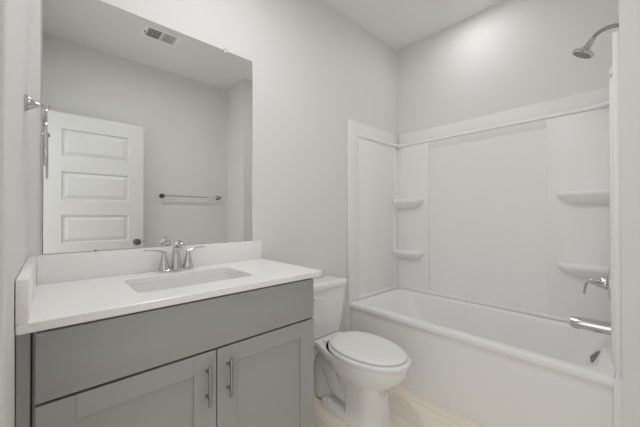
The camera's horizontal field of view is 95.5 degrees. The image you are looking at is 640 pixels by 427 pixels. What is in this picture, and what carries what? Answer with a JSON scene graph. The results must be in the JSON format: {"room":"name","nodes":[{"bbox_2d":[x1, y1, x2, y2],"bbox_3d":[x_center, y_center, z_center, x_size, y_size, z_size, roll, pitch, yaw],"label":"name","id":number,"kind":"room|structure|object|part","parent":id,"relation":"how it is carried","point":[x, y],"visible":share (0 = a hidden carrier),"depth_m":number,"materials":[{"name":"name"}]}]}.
{"room":"bathroom","nodes":[
{"label":"bathroom","id":0,"kind":"room"},
{"bbox_2d":[5,0,28,426],"bbox_3d":[-0.487,-0.220,0.347,0.117,2.750,1.948,0,-1,-43],"label":"wall","id":1,"kind":"structure","parent":0,"point":[17,10],"depth_m":0.70,"materials":[{"name":"white paint"}]},
{"bbox_2d":[0,0,6,426],"bbox_3d":[-0.177,0.089,0.021,0.135,2.126,0.966,0,-1,-43],"label":"trim","id":2,"kind":"structure","parent":1,"relation":"attached to","point":[3,3],"depth_m":0.41,"materials":[{"name":"white paint"}]},
{"bbox_2d":[24,94,49,165],"bbox_3d":[-0.923,-0.270,0.951,0.060,0.225,0.158,0,-1,-43],"label":"towel ring","id":3,"kind":"object","parent":1,"relation":"attached to","point":[29,103],"visible":1,"depth_m":0.93,"materials":[{"name":"silver metal"}]},
{"bbox_3d":[-0.924,-0.355,0.951,0.060,0.055,0.055,0,-1,-43],"label":"post","id":4,"kind":"part","parent":3,"relation":"part of","materials":[{"name":"silver metal"}]},
{"bbox_2d":[28,0,397,370],"bbox_3d":[-0.213,-0.209,2.009,2.777,2.750,0.120,0,-1,-43],"label":"wall","id":5,"kind":"structure","parent":0,"point":[316,69],"depth_m":1.96,"materials":[{"name":"white paint"}]},
{"bbox_2d":[41,0,252,254],"bbox_3d":[-0.740,-0.384,1.434,0.915,1.089,0.010,0,-1,-43],"label":"wall mirror","id":6,"kind":"object","parent":5,"relation":"attached to","point":[150,123],"visible":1,"depth_m":1.34,"materials":[{"name":"clear glass"}]},
{"bbox_2d":[37,240,261,284],"bbox_3d":[-0.720,0.217,1.440,0.978,0.111,0.019,0,-1,-43],"label":"backsplash","id":7,"kind":"structure","parent":5,"relation":"attached to","point":[51,268],"depth_m":1.29,"materials":[{"name":"white stone"}]},
{"bbox_2d":[314,382,486,426],"bbox_3d":[0.096,1.182,0.874,3.857,0.050,2.188,0,-1,-43],"label":"floor","id":8,"kind":"structure","parent":0,"point":[408,408],"depth_m":1.68,"materials":[{"name":"beige wood"}]},
{"bbox_2d":[16,278,315,426],"bbox_3d":[-0.509,0.730,1.253,1.082,0.861,0.571,0,-1,-43],"label":"vanity cabinet","id":9,"kind":"object","parent":8,"relation":"on","point":[244,358],"visible":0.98,"depth_m":0.97,"materials":[{"name":"grey paint"}]},
{"bbox_3d":[-0.547,0.771,0.888,0.464,0.566,0.019,0,-1,-43],"label":"door","id":10,"kind":"part","parent":9,"relation":"part of","materials":[{"name":"grey paint"}]},
{"bbox_2d":[15,240,321,334],"bbox_3d":[-0.546,0.298,1.237,1.004,0.276,0.552,0,-1,-43],"label":"countertop","id":11,"kind":"structure","parent":9,"relation":"on","point":[52,291],"depth_m":1.15,"materials":[{"name":"white stone"}]},
{"bbox_2d":[143,240,204,272],"bbox_3d":[-0.658,0.198,1.357,0.272,0.146,0.132,0,-1,-43],"label":"sink faucet","id":12,"kind":"object","parent":11,"relation":"on","point":[179,245],"visible":1,"depth_m":1.37,"materials":[{"name":"silver metal"}]},
{"bbox_3d":[-0.754,0.175,1.325,0.088,0.022,0.018,0,-1,-43],"label":"lever","id":13,"kind":"part","parent":12,"relation":"part of","materials":[{"name":"silver metal"}]},
{"bbox_3d":[-0.726,0.217,1.351,0.049,0.084,0.049,0,-1,-43],"label":"handle","id":14,"kind":"part","parent":12,"relation":"part of","materials":[{"name":"silver metal"}]},
{"bbox_3d":[-0.686,0.265,1.387,0.156,0.013,0.046,0,-1,-43],"label":"plate","id":15,"kind":"part","parent":12,"relation":"part of","materials":[{"name":"silver metal"}]},
{"bbox_3d":[-0.657,0.192,1.356,0.044,0.134,0.129,0,-1,-43],"label":"spout","id":16,"kind":"part","parent":12,"relation":"part of","materials":[{"name":"silver metal"}]},
{"bbox_3d":[-0.647,0.218,1.424,0.049,0.084,0.049,0,-1,-43],"label":"handle","id":17,"kind":"part","parent":12,"relation":"part of","materials":[{"name":"silver metal"}]},
{"bbox_2d":[129,272,241,292],"bbox_3d":[-0.542,0.366,1.230,0.505,0.140,0.348,0,-1,-43],"label":"sink basin","id":18,"kind":"object","parent":11,"relation":"in","point":[174,281],"depth_m":1.33,"materials":[{"name":"white ceramic"}]},
{"bbox_3d":[-0.384,0.593,1.004,0.012,0.140,0.034,0,-1,-43],"label":"handle","id":19,"kind":"part","parent":9,"relation":"part of","materials":[{"name":"silver metal"}]},
{"bbox_3d":[-0.327,0.594,1.057,0.012,0.140,0.034,0,-1,-43],"label":"handle","id":20,"kind":"part","parent":9,"relation":"part of","materials":[{"name":"silver metal"}]},
{"bbox_3d":[-0.204,0.772,1.204,0.462,0.566,0.019,0,-1,-43],"label":"door","id":21,"kind":"part","parent":9,"relation":"part of","materials":[{"name":"grey paint"}]},
{"bbox_2d":[311,275,410,426],"bbox_3d":[0.179,0.803,1.739,0.386,0.718,0.768,0,-1,-43],"label":"toilet","id":22,"kind":"object","parent":8,"relation":"on","point":[355,372],"visible":0.92,"depth_m":1.61,"materials":[{"name":"white ceramic"}]},
{"bbox_3d":[-0.011,0.640,1.946,0.364,0.302,0.200,0,-1,-43],"label":"tank","id":23,"kind":"part","parent":22,"relation":"part of","materials":[{"name":"white ceramic"}]},
{"bbox_3d":[-0.009,0.467,1.945,0.386,0.042,0.214,0,-1,-43],"label":"tank lid","id":24,"kind":"part","parent":22,"relation":"part of","materials":[{"name":"white ceramic"}]},
{"bbox_3d":[0.267,0.753,1.645,0.326,0.021,0.470,0,-1,-43],"label":"seat lid","id":25,"kind":"part","parent":22,"relation":"part of","materials":[{"name":"white plastic"}]},
{"bbox_3d":[0.271,0.778,1.640,0.352,0.024,0.497,0,-1,-43],"label":"seat","id":26,"kind":"part","parent":22,"relation":"part of","materials":[{"name":"white plastic"}]},
{"bbox_2d":[350,288,614,426],"bbox_3d":[1.000,0.931,2.017,0.733,0.462,1.494,0,-1,-43],"label":"bathtub","id":27,"kind":"object","parent":8,"relation":"on","point":[491,366],"visible":0.79,"depth_m":1.71,"materials":[{"name":"white ceramic"}]},
{"bbox_3d":[1.456,0.754,1.522,0.084,0.076,0.064,0,-1,-43],"label":"overflow plate","id":28,"kind":"part","parent":27,"relation":"part of","materials":[{"name":"silver metal"}]},
{"bbox_2d":[323,0,504,50],"bbox_3d":[0.486,-1.616,1.260,2.777,0.050,2.188,0,-1,-43],"label":"ceiling","id":29,"kind":"structure","parent":0,"point":[399,24],"depth_m":2.31,"materials":[{"name":"white paint"}]},
{"bbox_2d":[397,0,618,135],"bbox_3d":[1.505,-0.212,2.109,0.120,2.750,2.068,0,-1,-43],"label":"wall","id":30,"kind":"structure","parent":0,"point":[509,54],"depth_m":2.16,"materials":[{"name":"white paint"}]},
{"bbox_2d":[347,31,622,426],"bbox_3d":[1.004,0.201,2.013,0.740,1.922,1.522,0,-1,-43],"label":"shower surround","id":31,"kind":"object","parent":30,"relation":"attached to","point":[516,209],"visible":0.92,"depth_m":2.14,"materials":[{"name":"white plastic"}]},
{"bbox_3d":[0.499,0.206,2.558,0.740,1.922,0.035,0,-1,-43],"label":"panel","id":32,"kind":"part","parent":31,"relation":"part of","materials":[{"name":"white plastic"}]},
{"bbox_2d":[393,249,423,259],"bbox_3d":[0.804,0.379,2.650,0.096,0.085,0.262,0,-1,-43],"label":"shelf","id":33,"kind":"object","parent":31,"relation":"attached to","point":[398,254],"depth_m":2.63,"materials":[{"name":"white plastic"}]},
{"bbox_2d":[393,198,423,208],"bbox_3d":[0.803,-0.089,2.653,0.096,0.085,0.262,0,-1,-43],"label":"shelf","id":34,"kind":"object","parent":31,"relation":"attached to","point":[398,203],"depth_m":2.63,"materials":[{"name":"white plastic"}]},
{"bbox_3d":[1.256,-0.029,2.249,0.052,1.458,1.473,0,-1,-43],"label":"panel","id":35,"kind":"part","parent":31,"relation":"part of","materials":[{"name":"white plastic"}]},
{"bbox_2d":[556,188,609,203],"bbox_3d":[1.613,-0.101,1.778,0.096,0.085,0.262,0,-1,-43],"label":"shelf","id":36,"kind":"object","parent":31,"relation":"attached to","point":[563,195],"depth_m":1.76,"materials":[{"name":"white plastic"}]},
{"bbox_2d":[557,261,609,277],"bbox_3d":[1.614,0.353,1.775,0.096,0.085,0.262,0,-1,-43],"label":"shelf","id":37,"kind":"object","parent":31,"relation":"attached to","point":[565,269],"depth_m":1.77,"materials":[{"name":"white plastic"}]},
{"bbox_2d":[570,315,610,334],"bbox_3d":[1.441,0.593,1.546,0.072,0.072,0.166,0,-1,-43],"label":"tub spout","id":38,"kind":"object","parent":31,"relation":"attached to","point":[598,326],"visible":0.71,"depth_m":1.53,"materials":[{"name":"silver metal"}]},
{"bbox_2d":[583,267,610,299],"bbox_3d":[1.458,0.359,1.528,0.170,0.170,0.114,0,-1,-43],"label":"shower valve","id":39,"kind":"object","parent":31,"relation":"attached to","point":[604,282],"visible":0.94,"depth_m":1.50,"materials":[{"name":"silver metal"}]},
{"bbox_3d":[1.452,0.377,1.534,0.072,0.109,0.098,0,-1,-43],"label":"handle","id":40,"kind":"part","parent":39,"relation":"part of","materials":[{"name":"silver metal"}]},
{"bbox_3d":[1.507,0.196,1.469,0.740,1.922,0.041,0,-1,-43],"label":"panel","id":41,"kind":"part","parent":31,"relation":"part of","materials":[{"name":"white plastic"}]},
{"bbox_2d":[619,0,639,426],"bbox_3d":[1.669,-0.219,1.224,0.841,2.750,0.545,0,-1,-43],"label":"wall","id":42,"kind":"structure","parent":0,"point":[629,10],"depth_m":1.12,"materials":[{"name":"white paint"}]},
{"bbox_2d":[572,23,618,58],"bbox_3d":[1.456,-0.902,1.536,0.104,0.136,0.192,0,-1,-43],"label":"shower","id":43,"kind":"object","parent":42,"relation":"attached to","point":[585,52],"visible":0.88,"depth_m":1.54,"materials":[{"name":"silver metal"}]},
{"bbox_3d":[1.481,-0.944,1.510,0.019,0.052,0.118,0,-1,-43],"label":"arm","id":44,"kind":"part","parent":43,"relation":"part of","materials":[{"name":"silver metal"}]}
]}

